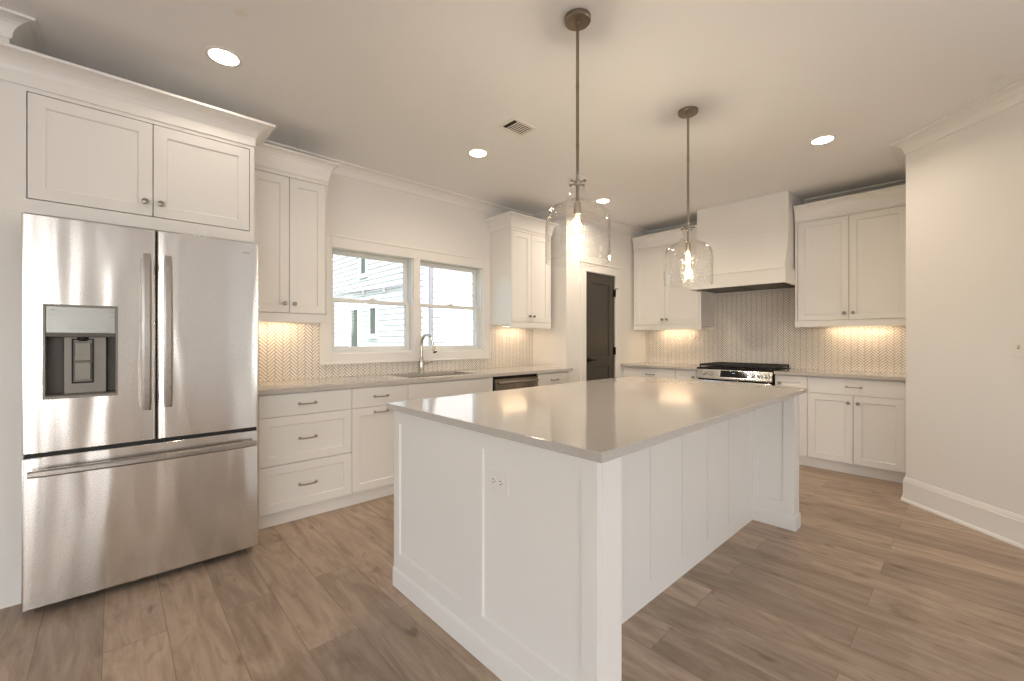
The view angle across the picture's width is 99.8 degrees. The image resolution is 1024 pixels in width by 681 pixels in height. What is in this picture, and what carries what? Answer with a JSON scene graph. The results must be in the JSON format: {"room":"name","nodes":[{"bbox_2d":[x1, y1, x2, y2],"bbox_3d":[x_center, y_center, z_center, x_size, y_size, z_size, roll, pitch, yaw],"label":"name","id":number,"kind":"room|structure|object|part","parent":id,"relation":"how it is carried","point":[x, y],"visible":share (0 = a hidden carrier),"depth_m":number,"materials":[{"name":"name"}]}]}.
{"room":"kitchen","nodes":[
{"label":"kitchen","id":0,"kind":"room"},
{"bbox_2d":[0,36,10,43],"bbox_3d":[-4.960,-0.135,0.163,6.343,2.740,0.800,0,0,-43],"label":"wall","id":1,"kind":"structure","parent":0,"point":[3,39],"depth_m":2.02,"materials":[{"name":"white paint"}]},
{"bbox_2d":[259,173,532,381],"bbox_3d":[-0.627,-0.135,4.609,6.057,2.740,0.166,0,0,-43],"label":"wall","id":2,"kind":"structure","parent":0,"point":[359,209],"depth_m":4.01,"materials":[{"name":"white paint"}]},
{"bbox_2d":[0,41,275,242],"bbox_3d":[-2.161,-0.961,2.545,1.190,0.728,0.779,0,0,-43],"label":"upper cabinet","id":3,"kind":"object","parent":2,"relation":"attached to","point":[78,142],"visible":0.98,"depth_m":2.24,"materials":[{"name":"white paint"}]},
{"bbox_3d":[-2.356,-0.941,1.993,0.151,0.688,0.045,0,0,-43],"label":"filler panel","id":4,"kind":"part","parent":3,"relation":"part of","materials":[{"name":"white paint"}]},
{"bbox_3d":[-2.122,-0.917,2.191,0.453,0.499,0.020,0,0,-43],"label":"door","id":5,"kind":"part","parent":3,"relation":"part of","materials":[{"name":"white paint"}]},
{"bbox_3d":[-1.959,-1.228,2.350,0.917,0.114,0.030,0,0,-43],"label":"rail","id":6,"kind":"part","parent":3,"relation":"part of","materials":[{"name":"white paint"}]},
{"bbox_3d":[-2.009,-1.284,2.379,1.190,0.082,0.329,0,0,-43],"label":"crown molding","id":7,"kind":"part","parent":3,"relation":"part of","materials":[{"name":"white paint"}]},
{"bbox_3d":[-1.959,-0.630,2.350,0.917,0.067,0.030,0,0,-43],"label":"rail","id":8,"kind":"part","parent":3,"relation":"part of","materials":[{"name":"white paint"}]},
{"bbox_3d":[-1.961,-0.739,2.304,0.030,0.030,0.032,0,0,-43],"label":"knob","id":9,"kind":"part","parent":3,"relation":"part of","materials":[{"name":"silver metal"}]},
{"bbox_3d":[-1.912,-0.739,2.349,0.030,0.030,0.032,0,0,-43],"label":"knob","id":10,"kind":"part","parent":3,"relation":"part of","materials":[{"name":"silver metal"}]},
{"bbox_3d":[-1.787,-0.917,2.501,0.453,0.499,0.020,0,0,-43],"label":"door","id":11,"kind":"part","parent":3,"relation":"part of","materials":[{"name":"white paint"}]},
{"bbox_3d":[-1.836,-0.941,2.910,0.024,0.688,0.685,0,0,-43],"label":"panel","id":12,"kind":"part","parent":3,"relation":"part of","materials":[{"name":"white paint"}]},
{"bbox_2d":[254,143,339,322],"bbox_3d":[-1.683,-0.734,3.232,0.618,1.213,0.430,0,0,-43],"label":"upper cabinet","id":13,"kind":"object","parent":2,"relation":"attached to","point":[290,187],"visible":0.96,"depth_m":3.11,"materials":[{"name":"white paint"}]},
{"bbox_3d":[-1.708,-0.680,3.024,0.259,0.976,0.020,0,0,-43],"label":"door","id":14,"kind":"part","parent":13,"relation":"part of","materials":[{"name":"white paint"}]},
{"bbox_3d":[-1.682,-1.268,3.231,0.618,0.145,0.428,0,0,-43],"label":"crown molding","id":15,"kind":"part","parent":13,"relation":"part of","materials":[{"name":"white paint"}]},
{"bbox_3d":[-1.517,-0.680,3.200,0.253,0.976,0.020,0,0,-43],"label":"door","id":16,"kind":"part","parent":13,"relation":"part of","materials":[{"name":"white paint"}]},
{"bbox_2d":[319,233,490,364],"bbox_3d":[-0.970,-0.339,4.261,1.843,1.103,0.168,0,0,-43],"label":"trim","id":17,"kind":"structure","parent":2,"relation":"attached to","point":[336,241],"depth_m":4.18,"materials":[{"name":"white paint"}]},
{"bbox_2d":[420,260,481,351],"bbox_3d":[-0.676,-0.338,4.565,0.788,0.915,0.153,0,0,-43],"label":"window","id":18,"kind":"structure","parent":2,"relation":"in","point":[476,307],"depth_m":4.74,"materials":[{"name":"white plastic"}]},
{"bbox_3d":[-0.689,-0.555,4.580,0.764,0.452,0.033,0,0,-43],"label":"sash","id":19,"kind":"part","parent":18,"relation":"part of","materials":[{"name":"white plastic"}]},
{"bbox_3d":[-0.664,-0.131,4.553,0.764,0.461,0.033,0,0,-43],"label":"sash","id":20,"kind":"part","parent":18,"relation":"part of","materials":[{"name":"white plastic"}]},
{"bbox_2d":[485,211,558,328],"bbox_3d":[0.123,-0.734,4.904,0.765,1.213,0.430,0,0,-43],"label":"upper cabinet","id":21,"kind":"object","parent":2,"relation":"attached to","point":[520,272],"visible":1,"depth_m":4.75,"materials":[{"name":"white paint"}]},
{"bbox_3d":[0.101,-0.680,4.698,0.288,0.976,0.020,0,0,-43],"label":"door","id":22,"kind":"part","parent":21,"relation":"part of","materials":[{"name":"white paint"}]},
{"bbox_3d":[0.124,-1.268,4.904,0.765,0.145,0.428,0,0,-43],"label":"crown molding","id":23,"kind":"part","parent":21,"relation":"part of","materials":[{"name":"white paint"}]},
{"bbox_3d":[0.211,-0.673,4.809,0.624,1.093,0.030,0,0,-43],"label":"frame","id":24,"kind":"part","parent":21,"relation":"part of","materials":[{"name":"white paint"}]},
{"bbox_3d":[0.316,-0.680,4.897,0.290,0.976,0.020,0,0,-43],"label":"door","id":25,"kind":"part","parent":21,"relation":"part of","materials":[{"name":"white paint"}]},
{"bbox_2d":[0,0,1023,230],"bbox_3d":[0.587,-1.580,-1.296,12.500,0.150,10.700,0,0,-43],"label":"ceiling","id":26,"kind":"structure","parent":0,"point":[405,89],"depth_m":2.48,"materials":[{"name":"white paint"}]},
{"bbox_2d":[204,46,242,67],"bbox_3d":[-1.534,-1.502,2.296,0.172,0.005,0.172,0,0,-43],"label":"recessed light","id":27,"kind":"object","parent":26,"relation":"in","point":[219,55],"visible":1,"depth_m":2.29,"materials":[{"name":"white plastic"}]},
{"bbox_2d":[233,7,247,16],"bbox_3d":[-1.247,-1.504,1.980,0.060,0.002,0.060,0,0,-43],"label":"sprinkler cover","id":28,"kind":"object","parent":26,"relation":"attached to","point":[239,11],"visible":1,"depth_m":1.98,"materials":[{"name":"white plastic"}]},
{"bbox_2d":[467,148,488,157],"bbox_3d":[-0.274,-1.502,3.478,0.172,0.005,0.172,0,0,-43],"label":"recessed light","id":29,"kind":"object","parent":26,"relation":"in","point":[476,152],"visible":1,"depth_m":3.47,"materials":[{"name":"white plastic"}]},
{"bbox_2d":[498,117,537,136],"bbox_3d":[0.041,-1.501,3.054,0.230,0.007,0.170,0,0,-43],"label":"ceiling vent","id":30,"kind":"object","parent":26,"relation":"in","point":[520,128],"visible":1,"depth_m":3.05,"materials":[{"name":"white plastic"}]},
{"bbox_2d":[545,8,610,262],"bbox_3d":[0.307,-0.932,2.018,0.302,1.145,0.302,0,0,-43],"label":"pendant light","id":31,"kind":"object","parent":26,"relation":"hanging from","point":[577,19],"visible":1,"depth_m":2.01,"materials":[{"name":"silver metal"}]},
{"bbox_2d":[574,201,580,214],"bbox_3d":[0.307,-0.616,2.018,0.035,0.058,0.035,0,0,-43],"label":"socket","id":32,"kind":"object","parent":31,"relation":"attached to","point":[577,205],"depth_m":2.00,"materials":[{"name":"brown metal"}]},
{"bbox_3d":[0.307,-1.048,2.018,0.017,0.855,0.017,0,0,-43],"label":"rod","id":33,"kind":"part","parent":31,"relation":"part of","materials":[{"name":"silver metal"}]},
{"bbox_3d":[0.307,-0.558,2.018,0.302,0.397,0.302,0,0,-43],"label":"lamp shade","id":34,"kind":"part","parent":31,"relation":"part of","materials":[{"name":"clear glass"}]},
{"bbox_2d":[595,198,610,203],"bbox_3d":[0.987,-1.502,4.682,0.172,0.005,0.172,0,0,-43],"label":"recessed light","id":35,"kind":"object","parent":26,"relation":"in","point":[603,200],"visible":0.85,"depth_m":4.66,"materials":[{"name":"white plastic"}]},
{"bbox_2d":[664,106,712,287],"bbox_3d":[1.159,-0.932,2.838,0.302,1.145,0.302,0,0,-43],"label":"pendant light","id":36,"kind":"object","parent":26,"relation":"hanging from","point":[687,112],"visible":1,"depth_m":2.83,"materials":[{"name":"silver metal"}]},
{"bbox_2d":[685,242,690,250],"bbox_3d":[1.159,-0.616,2.838,0.035,0.058,0.035,0,0,-43],"label":"socket","id":37,"kind":"object","parent":36,"relation":"attached to","point":[688,244],"depth_m":2.83,"materials":[{"name":"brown metal"}]},
{"bbox_3d":[1.159,-1.048,2.838,0.017,0.855,0.017,0,0,-43],"label":"rod","id":38,"kind":"part","parent":36,"relation":"part of","materials":[{"name":"silver metal"}]},
{"bbox_3d":[1.159,-0.558,2.838,0.302,0.397,0.302,0,0,-43],"label":"lamp shade","id":39,"kind":"part","parent":36,"relation":"part of","materials":[{"name":"clear glass"}]},
{"bbox_2d":[809,135,836,144],"bbox_3d":[2.343,-1.502,3.251,0.172,0.005,0.172,0,0,-43],"label":"recessed light","id":40,"kind":"object","parent":26,"relation":"in","point":[824,139],"visible":1,"depth_m":3.24,"materials":[{"name":"white plastic"}]},
{"bbox_2d":[989,75,1003,80],"bbox_3d":[2.791,-1.504,2.483,0.060,0.002,0.060,0,0,-43],"label":"sprinkler cover","id":41,"kind":"object","parent":26,"relation":"attached to","point":[995,78],"visible":1,"depth_m":2.48,"materials":[{"name":"white plastic"}]},
{"bbox_2d":[0,464,1023,680],"bbox_3d":[0.587,1.295,-1.296,12.500,0.120,10.700,0,0,-43],"label":"floor","id":42,"kind":"structure","parent":0,"point":[872,584],"depth_m":1.94,"materials":[{"name":"brown wood"}]},
{"bbox_2d":[0,209,24,608],"bbox_3d":[-2.359,0.319,1.990,0.142,1.832,0.045,0,0,-43],"label":"panel","id":43,"kind":"object","parent":42,"relation":"on","point":[10,221],"visible":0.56,"depth_m":1.99,"materials":[{"name":"white paint"}]},
{"bbox_2d":[21,213,258,611],"bbox_3d":[-2.050,0.339,2.456,0.919,1.792,0.881,0,0,-43],"label":"refrigerator","id":44,"kind":"object","parent":42,"relation":"on","point":[140,347],"visible":1,"depth_m":2.12,"materials":[{"name":"grey metal"}]},
{"bbox_3d":[-2.017,-0.090,2.022,0.232,0.123,0.045,0,0,-43],"label":"control panel","id":45,"kind":"part","parent":44,"relation":"part of","materials":[{"name":"silver metal"}]},
{"bbox_3d":[-2.024,-0.002,2.032,0.040,0.018,0.040,0,0,-43],"label":"spout","id":46,"kind":"part","parent":44,"relation":"part of","materials":[{"name":"black plastic"}]},
{"bbox_3d":[-2.024,0.101,2.033,0.074,0.208,0.010,0,0,-43],"label":"paddle frame","id":47,"kind":"part","parent":44,"relation":"part of","materials":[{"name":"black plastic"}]},
{"bbox_3d":[-2.003,-0.024,2.064,0.455,1.062,0.078,0,0,-43],"label":"door","id":48,"kind":"part","parent":44,"relation":"part of","materials":[{"name":"silver metal"}]},
{"bbox_3d":[-1.833,0.861,2.221,0.919,0.668,0.078,0,0,-43],"label":"freezer drawer","id":49,"kind":"part","parent":44,"relation":"part of","materials":[{"name":"silver metal"}]},
{"bbox_3d":[-1.811,-0.038,2.137,0.035,0.770,0.087,0,0,-43],"label":"handle","id":50,"kind":"part","parent":44,"relation":"part of","materials":[{"name":"silver metal"}]},
{"bbox_3d":[-1.751,-0.041,2.193,0.035,0.764,0.087,0,0,-43],"label":"handle","id":51,"kind":"part","parent":44,"relation":"part of","materials":[{"name":"silver metal"}]},
{"bbox_3d":[-1.664,-0.024,2.378,0.458,1.062,0.078,0,0,-43],"label":"door","id":52,"kind":"part","parent":44,"relation":"part of","materials":[{"name":"silver metal"}]},
{"bbox_2d":[256,388,351,529],"bbox_3d":[-1.595,0.793,3.158,0.625,0.883,0.638,0,0,-43],"label":"base cabinet","id":53,"kind":"object","parent":42,"relation":"on","point":[305,438],"visible":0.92,"depth_m":2.95,"materials":[{"name":"white paint"}]},
{"bbox_3d":[-1.403,0.982,2.966,0.600,0.303,0.020,0,0,-43],"label":"drawer","id":54,"kind":"part","parent":53,"relation":"part of","materials":[{"name":"white paint"}]},
{"bbox_3d":[-1.403,0.669,2.966,0.600,0.314,0.020,0,0,-43],"label":"drawer","id":55,"kind":"part","parent":53,"relation":"part of","materials":[{"name":"white paint"}]},
{"bbox_3d":[-1.403,0.435,2.966,0.600,0.145,0.020,0,0,-43],"label":"drawer","id":56,"kind":"part","parent":53,"relation":"part of","materials":[{"name":"white paint"}]},
{"bbox_3d":[-1.386,0.983,2.942,0.126,0.020,0.038,0,0,-43],"label":"pull handle","id":57,"kind":"part","parent":53,"relation":"part of","materials":[{"name":"silver metal"}]},
{"bbox_3d":[-1.386,0.669,2.942,0.126,0.020,0.038,0,0,-43],"label":"pull handle","id":58,"kind":"part","parent":53,"relation":"part of","materials":[{"name":"silver metal"}]},
{"bbox_3d":[-1.388,0.435,2.941,0.126,0.020,0.038,0,0,-43],"label":"pull handle","id":59,"kind":"part","parent":53,"relation":"part of","materials":[{"name":"silver metal"}]},
{"bbox_2d":[259,366,572,394],"bbox_3d":[-0.678,0.336,4.016,3.134,0.030,0.634,0,0,-43],"label":"countertop","id":60,"kind":"structure","parent":53,"relation":"on","point":[314,384],"depth_m":3.55,"materials":[{"name":"stone"}]},
{"bbox_2d":[418,333,436,372],"bbox_3d":[-0.767,0.131,4.115,0.148,0.381,0.291,0,0,-43],"label":"kitchen faucet","id":61,"kind":"object","parent":60,"relation":"on","point":[433,347],"visible":1,"depth_m":4.15,"materials":[{"name":"silver metal"}]},
{"bbox_3d":[-0.816,0.066,4.104,0.028,0.251,0.207,0,0,-43],"label":"gooseneck spout","id":62,"kind":"part","parent":61,"relation":"part of","materials":[{"name":"silver metal"}]},
{"bbox_2d":[408,374,457,377],"bbox_3d":[-0.721,0.455,3.994,0.746,0.204,0.406,0,0,-43],"label":"sink","id":63,"kind":"object","parent":60,"relation":"in","point":[449,374],"visible":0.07,"depth_m":4.23,"materials":[{"name":"silver metal"}]},
{"bbox_2d":[349,384,407,505],"bbox_3d":[-1.198,0.793,3.526,0.457,0.883,0.638,0,0,-43],"label":"base cabinet","id":64,"kind":"object","parent":42,"relation":"on","point":[372,423],"visible":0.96,"depth_m":3.29,"materials":[{"name":"white paint"}]},
{"bbox_3d":[-1.014,0.823,3.327,0.454,0.621,0.020,0,0,-43],"label":"door","id":65,"kind":"part","parent":64,"relation":"part of","materials":[{"name":"white paint"}]},
{"bbox_3d":[-1.014,0.435,3.327,0.454,0.145,0.020,0,0,-43],"label":"drawer","id":66,"kind":"part","parent":64,"relation":"part of","materials":[{"name":"white paint"}]},
{"bbox_2d":[407,374,492,400],"bbox_3d":[-0.697,0.793,3.993,0.911,0.883,0.630,0,0,-43],"label":"base cabinet","id":67,"kind":"object","parent":42,"relation":"on","point":[422,390],"visible":0.04,"depth_m":3.74,"materials":[{"name":"white paint"}]},
{"bbox_2d":[493,374,538,390],"bbox_3d":[-0.124,0.794,4.492,0.592,0.882,0.641,0,0,-43],"label":"dishwasher","id":68,"kind":"object","parent":42,"relation":"on","point":[526,380],"visible":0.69,"depth_m":4.26,"materials":[{"name":"silver"}]},
{"bbox_3d":[0.075,0.413,4.277,0.520,0.022,0.055,0,0,-43],"label":"bar handle","id":69,"kind":"part","parent":68,"relation":"part of","materials":[{"name":"silver metal"}]},
{"bbox_2d":[537,371,570,385],"bbox_3d":[0.279,0.793,4.894,0.535,0.883,0.638,0,0,-43],"label":"base cabinet","id":70,"kind":"object","parent":42,"relation":"on","point":[551,378],"visible":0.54,"depth_m":4.67,"materials":[{"name":"white paint"}]},
{"bbox_2d":[393,395,800,680],"bbox_3d":[0.656,0.793,2.507,2.304,0.883,1.291,0,0,-43],"label":"kitchen island","id":71,"kind":"object","parent":42,"relation":"on","point":[540,581],"visible":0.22,"depth_m":1.78,"materials":[{"name":"white paint"}]},
{"bbox_3d":[-0.124,1.188,1.758,0.140,0.093,1.252,0,0,-43],"label":"molding","id":72,"kind":"part","parent":71,"relation":"part of","materials":[{"name":"white paint"}]},
{"bbox_2d":[487,468,508,495],"bbox_3d":[-0.053,0.526,1.595,0.008,0.078,0.122,0,0,-43],"label":"power outlet","id":73,"kind":"object","parent":71,"relation":"attached to","point":[498,481],"visible":1,"depth_m":1.59,"materials":[{"name":"white plastic"}]},
{"bbox_2d":[490,476,496,484],"bbox_3d":[-0.069,0.526,1.609,0.002,0.033,0.033,0,0,-43],"label":"receptacle","id":74,"kind":"object","parent":73,"relation":"attached to","point":[493,479],"depth_m":1.61,"materials":[{"name":"grey plastic"}]},
{"bbox_2d":[497,478,503,487],"bbox_3d":[-0.042,0.526,1.579,0.002,0.033,0.033,0,0,-43],"label":"receptacle","id":75,"kind":"object","parent":73,"relation":"attached to","point":[500,481],"depth_m":1.58,"materials":[{"name":"grey plastic"}]},
{"bbox_3d":[-0.164,0.793,1.727,0.025,0.883,1.243,0,0,-43],"label":"panel","id":76,"kind":"part","parent":71,"relation":"part of","materials":[{"name":"white paint"}]},
{"bbox_2d":[386,376,806,462],"bbox_3d":[0.657,0.336,2.515,2.352,0.030,1.353,0,0,-43],"label":"island countertop","id":77,"kind":"structure","parent":71,"relation":"on","point":[601,420],"depth_m":1.98,"materials":[{"name":"stone"}]},
{"bbox_3d":[0.201,0.793,1.425,0.100,0.883,0.309,0,0,-43],"label":"support leg","id":78,"kind":"part","parent":71,"relation":"part of","materials":[{"name":"white paint"}]},
{"bbox_3d":[0.893,0.793,2.267,2.059,0.883,0.018,0,0,-43],"label":"panel","id":79,"kind":"part","parent":71,"relation":"part of","materials":[{"name":"white paint"}]},
{"bbox_3d":[1.742,0.793,2.884,0.026,0.883,0.260,0,0,-43],"label":"leg panel","id":80,"kind":"part","parent":71,"relation":"part of","materials":[{"name":"white paint"}]},
{"bbox_3d":[1.456,1.188,3.252,0.119,0.093,1.207,0,0,-43],"label":"molding","id":81,"kind":"part","parent":71,"relation":"part of","materials":[{"name":"white paint"}]},
{"bbox_3d":[1.780,0.793,2.919,0.077,0.883,0.264,0,0,-43],"label":"support leg","id":82,"kind":"part","parent":71,"relation":"part of","materials":[{"name":"white paint"}]},
{"bbox_2d":[622,366,675,378],"bbox_3d":[1.907,0.793,5.610,0.638,0.883,0.729,0,0,-43],"label":"base cabinet","id":83,"kind":"object","parent":42,"relation":"on","point":[626,371],"visible":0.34,"depth_m":5.40,"materials":[{"name":"white paint"}]},
{"bbox_2d":[621,362,701,369],"bbox_3d":[2.002,0.336,5.516,0.634,0.030,1.001,0,0,-43],"label":"countertop","id":84,"kind":"structure","parent":83,"relation":"on","point":[642,364],"depth_m":5.36,"materials":[{"name":"stone"}]},
{"bbox_2d":[675,369,697,379],"bbox_3d":[2.248,0.793,5.246,0.632,0.883,0.267,0,0,-43],"label":"base cabinet","id":85,"kind":"object","parent":42,"relation":"on","point":[679,373],"visible":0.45,"depth_m":5.06,"materials":[{"name":"white paint"}]},
{"bbox_2d":[696,362,790,385],"bbox_3d":[2.575,0.740,4.828,0.716,0.930,0.772,0,0,-43],"label":"gas range","id":86,"kind":"object","parent":42,"relation":"on","point":[729,372],"visible":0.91,"depth_m":4.64,"materials":[{"name":"silver metal"}]},
{"bbox_3d":[2.377,0.378,4.645,0.060,0.114,0.766,0,0,-43],"label":"control panel","id":87,"kind":"part","parent":86,"relation":"part of","materials":[{"name":"silver metal"}]},
{"bbox_3d":[2.382,0.735,4.649,0.057,0.570,0.750,0,0,-43],"label":"oven door","id":88,"kind":"part","parent":86,"relation":"part of","materials":[{"name":"silver metal"}]},
{"bbox_2d":[697,366,790,371],"bbox_3d":[2.607,0.325,4.858,0.628,0.021,0.772,0,0,-43],"label":"cooktop","id":89,"kind":"object","parent":86,"relation":"in","point":[704,368],"depth_m":4.67,"materials":[{"name":"black metal"}]},
{"bbox_2d":[775,374,808,465],"bbox_3d":[2.971,0.793,4.465,0.632,0.883,0.280,0,0,-43],"label":"base cabinet","id":90,"kind":"object","parent":42,"relation":"on","point":[780,380],"visible":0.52,"depth_m":4.21,"materials":[{"name":"white paint"}]},
{"bbox_3d":[2.770,0.435,4.279,0.020,0.145,0.277,0,0,-43],"label":"drawer","id":91,"kind":"part","parent":90,"relation":"part of","materials":[{"name":"white paint"}]},
{"bbox_3d":[2.770,0.823,4.279,0.020,0.621,0.277,0,0,-43],"label":"door","id":92,"kind":"part","parent":90,"relation":"part of","materials":[{"name":"white paint"}]},
{"bbox_2d":[808,376,905,482],"bbox_3d":[3.317,0.793,4.087,0.638,0.883,0.743,0,0,-43],"label":"base cabinet","id":93,"kind":"object","parent":42,"relation":"on","point":[856,426],"visible":0.98,"depth_m":3.89,"materials":[{"name":"white paint"}]},
{"bbox_3d":[2.985,0.823,4.047,0.020,0.621,0.347,0,0,-43],"label":"door","id":94,"kind":"part","parent":93,"relation":"part of","materials":[{"name":"white paint"}]},
{"bbox_2d":[774,368,905,380],"bbox_3d":[3.226,0.336,4.195,0.634,0.030,1.026,0,0,-43],"label":"countertop","id":95,"kind":"structure","parent":93,"relation":"on","point":[800,372],"depth_m":4.07,"materials":[{"name":"stone"}]},
{"bbox_3d":[3.104,0.435,3.919,0.020,0.145,0.697,0,0,-43],"label":"drawer","id":96,"kind":"part","parent":93,"relation":"part of","materials":[{"name":"white paint"}]},
{"bbox_3d":[3.223,0.823,3.790,0.020,0.621,0.346,0,0,-43],"label":"door","id":97,"kind":"part","parent":93,"relation":"part of","materials":[{"name":"white paint"}]},
{"bbox_2d":[533,216,645,382],"bbox_3d":[1.076,-0.135,5.712,1.740,2.740,0.540,0,0,-43],"label":"wall","id":98,"kind":"structure","parent":0,"point":[557,346],"depth_m":5.09,"materials":[{"name":"white paint"}]},
{"bbox_2d":[0,7,696,236],"bbox_3d":[-2.385,-1.459,1.870,12.040,0.092,1.475,0,0,-43],"label":"trim","id":99,"kind":"structure","parent":98,"relation":"attached to","point":[21,29],"depth_m":4.09,"materials":[{"name":"white paint"}]},
{"bbox_2d":[579,260,620,381],"bbox_3d":[1.071,0.151,5.404,0.845,2.168,0.146,0,0,-43],"label":"trim","id":100,"kind":"structure","parent":98,"relation":"attached to","point":[585,266],"depth_m":5.23,"materials":[{"name":"white paint"}]},
{"bbox_2d":[586,272,615,380],"bbox_3d":[1.129,0.208,5.381,0.662,2.038,0.096,0,0,-43],"label":"door","id":101,"kind":"structure","parent":98,"relation":"in","point":[600,292],"depth_m":5.38,"materials":[{"name":"brown wood"}]},
{"bbox_2d":[646,202,905,372],"bbox_3d":[2.728,-0.135,5.321,0.166,2.740,3.358,0,0,-43],"label":"backsplash","id":102,"kind":"structure","parent":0,"point":[756,326],"depth_m":4.92,"materials":[{"name":"white tile"}]},
{"bbox_2d":[631,225,712,329],"bbox_3d":[2.064,-0.746,5.604,0.425,1.238,0.912,0,0,-43],"label":"upper cabinet","id":103,"kind":"object","parent":102,"relation":"attached to","point":[657,306],"visible":0.95,"depth_m":5.49,"materials":[{"name":"white paint"}]},
{"bbox_3d":[1.819,-0.694,5.673,0.020,1.003,0.416,0,0,-43],"label":"door","id":104,"kind":"part","parent":103,"relation":"part of","materials":[{"name":"white paint"}]},
{"bbox_3d":[1.934,-1.288,5.483,0.070,0.155,0.910,0,0,-43],"label":"crown molding","id":105,"kind":"part","parent":103,"relation":"part of","materials":[{"name":"white paint"}]},
{"bbox_3d":[2.111,-0.694,5.358,0.020,1.003,0.434,0,0,-43],"label":"door","id":106,"kind":"part","parent":103,"relation":"part of","materials":[{"name":"white paint"}]},
{"bbox_2d":[689,191,802,293],"bbox_3d":[2.610,-1.035,4.815,0.705,0.940,0.966,0,0,-43],"label":"range hood","id":107,"kind":"object","parent":102,"relation":"attached to","point":[752,241],"visible":0.91,"depth_m":4.60,"materials":[{"name":"white paint"}]},
{"bbox_3d":[2.610,-0.713,4.815,0.705,0.019,0.966,0,0,-43],"label":"band molding","id":108,"kind":"part","parent":107,"relation":"part of","materials":[{"name":"white paint"}]},
{"bbox_2d":[793,184,905,326],"bbox_3d":[3.343,-0.746,4.224,0.425,1.238,0.910,0,0,-43],"label":"upper cabinet","id":109,"kind":"object","parent":102,"relation":"attached to","point":[850,250],"visible":0.95,"depth_m":4.11,"materials":[{"name":"white paint"}]},
{"bbox_3d":[3.095,-0.694,4.295,0.020,1.003,0.417,0,0,-43],"label":"door","id":110,"kind":"part","parent":109,"relation":"part of","materials":[{"name":"white paint"}]},
{"bbox_3d":[3.212,-1.288,4.103,0.070,0.155,0.910,0,0,-43],"label":"crown molding","id":111,"kind":"part","parent":109,"relation":"part of","materials":[{"name":"white paint"}]},
{"bbox_3d":[3.381,-0.694,3.986,0.020,1.003,0.417,0,0,-43],"label":"door","id":112,"kind":"part","parent":109,"relation":"part of","materials":[{"name":"white paint"}]},
{"bbox_2d":[804,78,1023,203],"bbox_3d":[4.518,-1.459,0.860,1.674,0.092,8.012,0,0,-27],"label":"trim","id":113,"kind":"structure","parent":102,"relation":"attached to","point":[1011,95],"depth_m":2.96,"materials":[{"name":"white paint"}]},
{"bbox_2d":[906,101,1023,515],"bbox_3d":[3.576,-0.135,3.019,2.050,2.740,1.172,0,0,-43],"label":"wall","id":114,"kind":"structure","parent":0,"point":[965,187],"depth_m":2.87,"materials":[{"name":"white paint"}]},
{"bbox_2d":[900,475,1023,549],"bbox_3d":[3.152,1.142,2.679,0.333,0.186,1.834,0,0,0],"label":"baseboard","id":115,"kind":"structure","parent":114,"relation":"attached to","point":[1003,525],"depth_m":2.85,"materials":[{"name":"white paint"}]},
{"bbox_2d":[1011,337,1023,356],"bbox_3d":[3.027,0.045,2.556,0.018,0.122,0.118,0,0,-2],"label":"light switch","id":116,"kind":"object","parent":114,"relation":"attached to","point":[1017,343],"visible":1,"depth_m":2.58,"materials":[{"name":"white plastic"}]},
{"label":"outside","id":117,"kind":"structure","parent":0,"visible":0},
{"bbox_3d":[-13.079,1.635,17.804,55.000,0.200,36.100,0,0,-43],"label":"ground","id":118,"kind":"structure","parent":117,"visible":0},
{"bbox_2d":[331,247,472,353],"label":"window","id":119,"kind":"structure","parent":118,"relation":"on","point":[356,324],"depth_m":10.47,"materials":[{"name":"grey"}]},
{"bbox_3d":[-4.368,-0.300,11.969,0.008,1.030,0.460,0,0,-43],"label":"pane","id":120,"kind":"part","parent":119,"relation":"part of","materials":[{"name":"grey glass"}]},
{"bbox_3d":[-3.974,-2.165,11.544,0.008,0.800,0.300,0,0,-43],"label":"pane","id":121,"kind":"part","parent":119,"relation":"part of","materials":[{"name":"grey glass"}]},
{"bbox_3d":[-3.580,-0.475,11.118,0.008,0.660,0.340,0,0,-43],"label":"pane","id":122,"kind":"part","parent":119,"relation":"part of","materials":[{"name":"grey glass"}]}
]}

